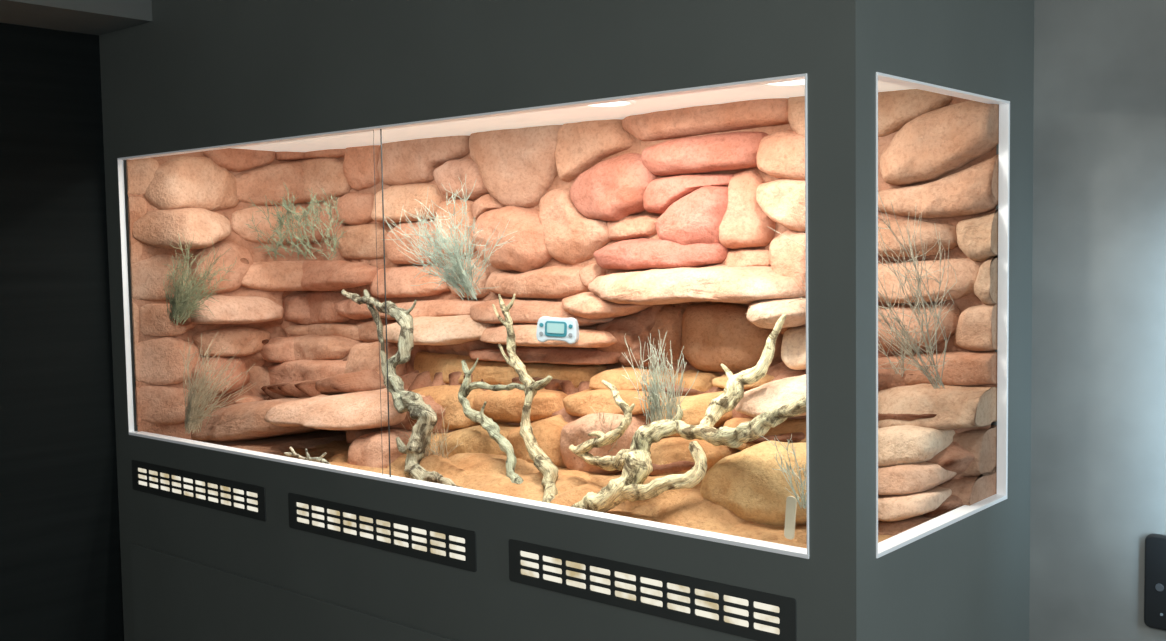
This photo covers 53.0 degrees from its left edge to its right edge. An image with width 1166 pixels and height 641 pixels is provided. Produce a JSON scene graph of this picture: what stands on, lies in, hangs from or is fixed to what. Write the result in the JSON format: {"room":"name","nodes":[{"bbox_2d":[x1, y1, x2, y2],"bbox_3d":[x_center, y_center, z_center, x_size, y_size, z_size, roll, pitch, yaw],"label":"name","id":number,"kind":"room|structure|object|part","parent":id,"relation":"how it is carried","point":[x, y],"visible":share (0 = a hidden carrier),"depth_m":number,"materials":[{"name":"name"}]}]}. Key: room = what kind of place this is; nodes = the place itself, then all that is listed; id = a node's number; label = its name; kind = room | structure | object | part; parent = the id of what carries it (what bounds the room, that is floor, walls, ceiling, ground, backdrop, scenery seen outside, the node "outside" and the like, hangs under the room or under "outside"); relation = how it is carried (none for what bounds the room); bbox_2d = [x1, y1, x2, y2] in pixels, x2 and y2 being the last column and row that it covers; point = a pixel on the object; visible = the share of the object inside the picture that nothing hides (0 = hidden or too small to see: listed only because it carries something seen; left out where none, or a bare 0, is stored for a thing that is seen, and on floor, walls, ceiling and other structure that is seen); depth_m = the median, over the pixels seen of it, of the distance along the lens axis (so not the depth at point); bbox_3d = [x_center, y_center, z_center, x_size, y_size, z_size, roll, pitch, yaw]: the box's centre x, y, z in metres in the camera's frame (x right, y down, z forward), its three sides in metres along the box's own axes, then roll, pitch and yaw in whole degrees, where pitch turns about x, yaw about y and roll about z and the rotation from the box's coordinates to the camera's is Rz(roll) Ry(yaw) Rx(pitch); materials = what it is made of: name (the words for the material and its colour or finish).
{"room":"animal exhibit","nodes":[
{"label":"animal exhibit","id":0,"kind":"room"},
{"bbox_2d":[0,23,123,640],"bbox_3d":[-2.618,0.149,2.729,0.100,2.542,4.876,2,5,41],"label":"wall","id":1,"kind":"structure","parent":0,"point":[61,575],"depth_m":3.73,"materials":[{"name":"black paint"}]},
{"bbox_2d":[0,0,151,34],"bbox_3d":[-2.757,-0.947,2.185,0.335,0.280,4.000,2,5,41],"label":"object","id":2,"kind":"structure","parent":1,"relation":"attached to","point":[94,17],"depth_m":3.52,"materials":[{"name":"paint"}]},
{"bbox_2d":[1029,0,1165,640],"bbox_3d":[1.244,0.089,2.686,6.010,2.542,0.100,2,5,41],"label":"wall","id":3,"kind":"structure","parent":0,"point":[1098,488],"depth_m":2.67,"materials":[{"name":"grey paint"}]},
{"bbox_2d":[1144,534,1165,630],"bbox_3d":[1.306,0.584,2.591,0.116,0.212,0.019,2,5,41],"label":"intercom","id":4,"kind":"object","parent":3,"relation":"attached to","point":[1155,544],"visible":1,"depth_m":2.61,"materials":[{"name":"black plastic"}]},
{"bbox_3d":[-0.315,1.549,0.935,6.010,0.100,5.000,2,5,41],"label":"floor","id":5,"kind":"structure","parent":0,"visible":0},
{"bbox_2d":[99,0,1033,640],"bbox_3d":[-0.251,0.073,3.321,2.713,2.542,0.887,2,5,41],"label":"terrarium","id":6,"kind":"object","parent":5,"relation":"on","point":[218,542],"visible":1,"depth_m":2.68,"materials":[{"name":"grey paint"}]},
{"bbox_2d":[138,468,257,511],"bbox_3d":[-1.191,0.515,3.591,0.708,0.072,0.001,2,5,41],"label":"diffuser","id":7,"kind":"object","parent":6,"relation":"attached to","point":[218,493],"depth_m":3.57,"materials":[{"name":"beige"}]},
{"bbox_2d":[132,460,265,520],"bbox_3d":[-1.192,0.516,3.590,0.748,0.098,0.003,2,5,41],"label":"vent grille","id":8,"kind":"object","parent":6,"relation":"attached to","point":[218,493],"depth_m":3.57,"materials":[{"name":"black metal"}]},
{"bbox_3d":[-0.527,1.019,3.052,2.520,0.498,0.010,2,5,41],"label":"door","id":9,"kind":"part","parent":6,"relation":"part of","materials":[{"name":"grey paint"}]},
{"bbox_2d":[297,502,464,560],"bbox_3d":[-0.537,0.540,3.030,0.708,0.072,0.001,2,5,41],"label":"diffuser","id":10,"kind":"object","parent":6,"relation":"attached to","point":[413,537],"depth_m":3.00,"materials":[{"name":"beige"}]},
{"bbox_2d":[288,493,476,571],"bbox_3d":[-0.539,0.540,3.028,0.748,0.098,0.003,2,5,41],"label":"vent grille","id":11,"kind":"object","parent":6,"relation":"attached to","point":[422,539],"depth_m":3.00,"materials":[{"name":"black metal"}]},
{"bbox_2d":[126,89,998,547],"bbox_3d":[-0.336,0.039,3.485,3.006,1.306,0.971,2,5,41],"label":"wall","id":12,"kind":"structure","parent":6,"relation":"in","point":[641,225],"depth_m":3.23,"materials":[{"name":"stone"}]},
{"bbox_2d":[163,234,236,324],"bbox_3d":[-1.233,-0.135,3.755,0.230,0.293,0.275,-2,4,-11],"label":"dry shrub","id":13,"kind":"object","parent":12,"relation":"on","point":[181,302],"visible":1,"depth_m":3.72,"materials":[{"name":"green plant"}]},
{"bbox_2d":[179,332,255,433],"bbox_3d":[-1.169,0.192,3.747,0.196,0.325,0.268,0,4,21],"label":"dry grass tuft","id":14,"kind":"object","parent":12,"relation":"on","point":[194,412],"visible":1,"depth_m":3.69,"materials":[{"name":"plant"}]},
{"bbox_2d":[246,183,347,259],"bbox_3d":[-0.934,-0.330,3.860,0.514,0.262,0.118,2,5,41],"label":"dry shrub","id":15,"kind":"object","parent":12,"relation":"on","point":[279,243],"visible":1,"depth_m":3.86,"materials":[{"name":"green plant"}]},
{"bbox_2d":[284,447,329,463],"bbox_3d":[-0.809,0.397,3.439,0.238,0.038,0.020,3,5,43],"label":"dry twig","id":16,"kind":"object","parent":12,"relation":"on","point":[320,459],"visible":0.9,"depth_m":3.43,"materials":[{"name":"beige wood"}]},
{"bbox_2d":[341,289,463,487],"bbox_3d":[-0.535,0.192,3.427,0.122,0.552,0.847,-3,4,-26],"label":"branch","id":17,"kind":"object","parent":12,"relation":"on","point":[403,401],"visible":0.93,"depth_m":3.36,"materials":[{"name":"beige wood"}]},
{"bbox_2d":[401,409,461,457],"bbox_3d":[-0.439,0.343,3.350,0.207,0.181,0.126,2,5,41],"label":"dry grass tuft","id":18,"kind":"object","parent":12,"relation":"on","point":[445,438],"visible":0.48,"depth_m":3.34,"materials":[{"name":"plant"}]},
{"bbox_2d":[381,179,516,300],"bbox_3d":[-0.379,-0.231,3.310,0.269,0.356,0.509,-3,4,-33],"label":"dry shrub","id":19,"kind":"object","parent":12,"relation":"on","point":[463,277],"visible":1,"depth_m":3.34,"materials":[{"name":"grey plant"}]},
{"bbox_2d":[458,358,523,483],"bbox_3d":[-0.210,0.288,3.189,0.121,0.348,0.529,-3,4,-24],"label":"branch","id":20,"kind":"object","parent":12,"relation":"on","point":[466,387],"visible":0.91,"depth_m":3.24,"materials":[{"name":"beige wood"}]},
{"bbox_2d":[492,294,558,502],"bbox_3d":[-0.131,0.209,3.102,0.101,0.547,0.554,-2,4,-17],"label":"branch","id":21,"kind":"object","parent":12,"relation":"on","point":[543,463],"visible":0.96,"depth_m":3.12,"materials":[{"name":"beige wood"}]},
{"bbox_2d":[536,316,578,343],"bbox_3d":[-0.071,0.026,3.212,0.120,0.075,0.026,0,4,21],"label":"thermometer","id":22,"kind":"object","parent":12,"relation":"attached to","point":[548,328],"visible":1,"depth_m":3.20,"materials":[{"name":"plastic"}]},
{"bbox_2d":[592,408,617,451],"bbox_3d":[0.061,0.278,3.000,0.124,0.116,0.068,2,5,41],"label":"dry grass tuft","id":23,"kind":"object","parent":12,"relation":"on","point":[599,415],"visible":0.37,"depth_m":2.99,"materials":[{"name":"plant"}]},
{"bbox_2d":[622,332,698,423],"bbox_3d":[0.177,0.144,2.850,0.265,0.242,0.088,2,5,41],"label":"dry grass tuft","id":24,"kind":"object","parent":12,"relation":"on","point":[655,407],"visible":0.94,"depth_m":2.86,"materials":[{"name":"grey plant"}]},
{"bbox_2d":[569,314,805,511],"bbox_3d":[0.247,0.235,2.726,0.742,0.490,0.329,1,4,33],"label":"branch","id":25,"kind":"object","parent":12,"relation":"on","point":[635,463],"visible":0.96,"depth_m":2.72,"materials":[{"name":"beige wood"}]},
{"bbox_2d":[759,433,806,508],"bbox_3d":[0.427,0.297,2.329,0.164,0.158,0.082,2,5,41],"label":"dry shrub","id":26,"kind":"object","parent":12,"relation":"on","point":[803,501],"visible":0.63,"depth_m":2.33,"materials":[{"name":"beige plant"}]},
{"bbox_2d":[745,192,956,388],"bbox_3d":[0.610,-0.081,2.684,0.288,0.456,0.500,-3,4,-28],"label":"dry shrub","id":27,"kind":"object","parent":12,"relation":"on","point":[914,263],"visible":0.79,"depth_m":2.57,"materials":[{"name":"grey plant"}]},
{"bbox_2d":[878,282,947,376],"bbox_3d":[0.689,0.018,2.650,0.265,0.219,0.093,2,5,41],"label":"dry shrub","id":28,"kind":"object","parent":12,"relation":"on","point":[901,349],"visible":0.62,"depth_m":2.62,"materials":[{"name":"plant"}]},
{"bbox_2d":[235,81,914,151],"bbox_3d":[-0.256,-0.564,3.259,2.611,0.012,0.781,2,5,41],"label":"light","id":29,"kind":"object","parent":6,"relation":"on","point":[622,109],"depth_m":3.21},
{"bbox_2d":[586,100,635,106],"bbox_3d":[0.059,-0.538,2.898,0.144,0.005,0.144,2,5,41],"label":"recessed light","id":30,"kind":"object","parent":6,"relation":"on","point":[631,102],"depth_m":2.92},
{"bbox_2d":[520,551,779,633],"bbox_3d":[0.118,0.565,2.467,0.718,0.072,0.001,2,5,41],"label":"diffuser","id":31,"kind":"object","parent":6,"relation":"attached to","point":[697,601],"depth_m":2.44,"materials":[{"name":"beige"}]},
{"bbox_2d":[508,539,795,640],"bbox_3d":[0.117,0.566,2.466,0.758,0.098,0.003,2,5,41],"label":"vent grille","id":32,"kind":"object","parent":6,"relation":"attached to","point":[728,608],"depth_m":2.44,"materials":[{"name":"black metal"}]},
{"bbox_2d":[763,80,804,86],"bbox_3d":[0.455,-0.523,2.557,0.144,0.005,0.144,2,5,41],"label":"recessed light","id":33,"kind":"object","parent":6,"relation":"on","point":[798,82],"depth_m":2.60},
{"bbox_2d":[784,496,796,539],"bbox_3d":[0.404,0.384,2.277,0.027,0.085,0.003,2,5,41],"label":"plant tag","id":34,"kind":"object","parent":6,"relation":"in","point":[791,502],"visible":1,"depth_m":2.27,"materials":[{"name":"beige plastic"}]}
]}

